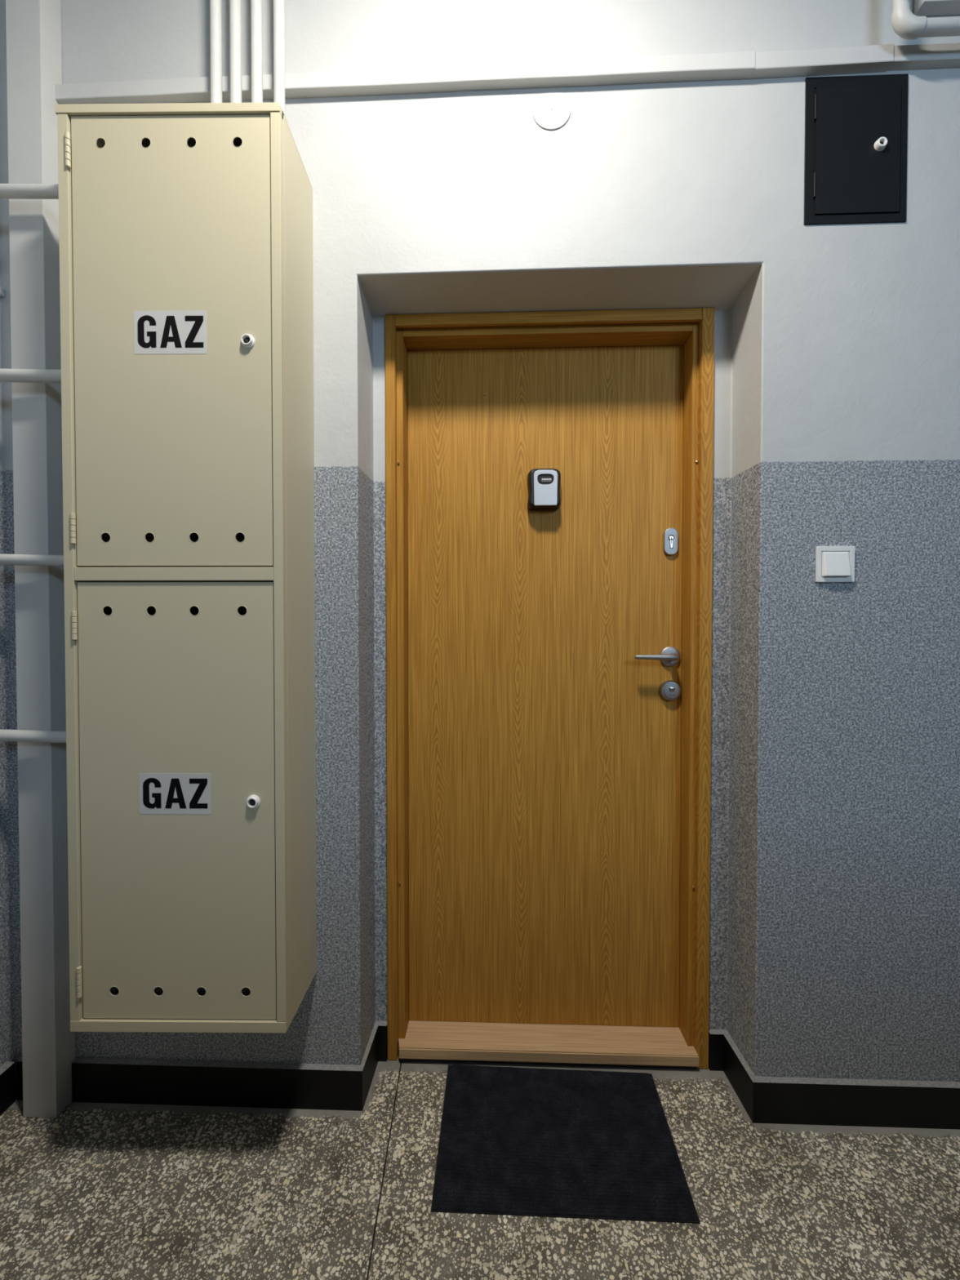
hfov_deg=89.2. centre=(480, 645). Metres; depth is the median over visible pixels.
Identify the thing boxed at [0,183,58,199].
gas pipe
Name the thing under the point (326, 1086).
baseboard
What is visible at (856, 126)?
meter box
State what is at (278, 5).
riser pipe
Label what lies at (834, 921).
wall
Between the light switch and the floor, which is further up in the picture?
the light switch
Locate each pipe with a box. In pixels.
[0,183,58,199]
[0,368,61,382]
[0,553,63,566]
[0,728,66,742]
[209,0,222,102]
[229,0,241,102]
[250,0,262,102]
[273,0,284,115]
[891,0,959,39]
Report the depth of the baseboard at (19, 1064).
1.21 m
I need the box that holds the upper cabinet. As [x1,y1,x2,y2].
[54,102,316,1032]
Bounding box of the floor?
[0,1056,959,1279]
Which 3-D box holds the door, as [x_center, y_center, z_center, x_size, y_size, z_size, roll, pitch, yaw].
[0.180,0.126,1.353,0.860,2.003,0.149,0,1,2]
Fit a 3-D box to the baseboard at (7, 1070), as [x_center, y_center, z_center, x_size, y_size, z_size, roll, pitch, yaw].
[-1.218,1.110,-0.569,0.022,0.100,3.550,0,1,2]
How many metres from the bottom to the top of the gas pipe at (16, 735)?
0.035 m
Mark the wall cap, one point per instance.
(551, 111)
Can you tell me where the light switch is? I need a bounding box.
[815,546,854,582]
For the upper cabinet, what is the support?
attached to the wall at (834, 921)
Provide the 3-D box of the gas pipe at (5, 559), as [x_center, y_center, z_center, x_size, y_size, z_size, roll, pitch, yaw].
[-1.012,-0.193,1.104,0.326,0.033,0.026,0,1,1]
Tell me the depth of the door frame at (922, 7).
1.10 m
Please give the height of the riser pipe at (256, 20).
0.738 m
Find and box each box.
[527,468,560,511]
[804,73,908,225]
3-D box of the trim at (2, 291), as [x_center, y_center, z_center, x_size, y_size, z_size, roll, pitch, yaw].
[-1.182,-0.852,0.707,0.011,0.018,0.966,0,1,2]
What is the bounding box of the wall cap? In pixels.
[532,92,570,129]
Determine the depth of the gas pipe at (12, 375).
1.09 m
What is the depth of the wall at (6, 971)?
1.20 m
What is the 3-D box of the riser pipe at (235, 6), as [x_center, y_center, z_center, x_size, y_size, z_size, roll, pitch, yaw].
[-0.560,-1.459,1.114,0.025,0.738,0.024,0,1,2]
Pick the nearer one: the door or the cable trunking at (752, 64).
the cable trunking at (752, 64)
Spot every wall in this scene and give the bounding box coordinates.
[0,0,959,1094]
[0,261,13,1066]
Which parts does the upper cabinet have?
cabinet door, frame rail, cabinet door, frame rail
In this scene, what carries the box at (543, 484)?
attached to the door
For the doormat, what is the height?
0.007 m
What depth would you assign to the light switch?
1.13 m
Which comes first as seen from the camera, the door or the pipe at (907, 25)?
the pipe at (907, 25)
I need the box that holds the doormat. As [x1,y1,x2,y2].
[431,1064,700,1223]
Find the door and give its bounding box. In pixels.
[385,307,714,1069]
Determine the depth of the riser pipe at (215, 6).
1.11 m
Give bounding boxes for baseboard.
[0,1061,15,1115]
[15,1055,22,1100]
[71,1020,387,1111]
[708,1029,959,1129]
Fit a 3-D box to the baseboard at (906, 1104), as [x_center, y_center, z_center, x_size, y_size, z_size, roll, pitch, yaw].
[2.622,1.081,1.164,4.030,0.100,0.152,0,1,2]

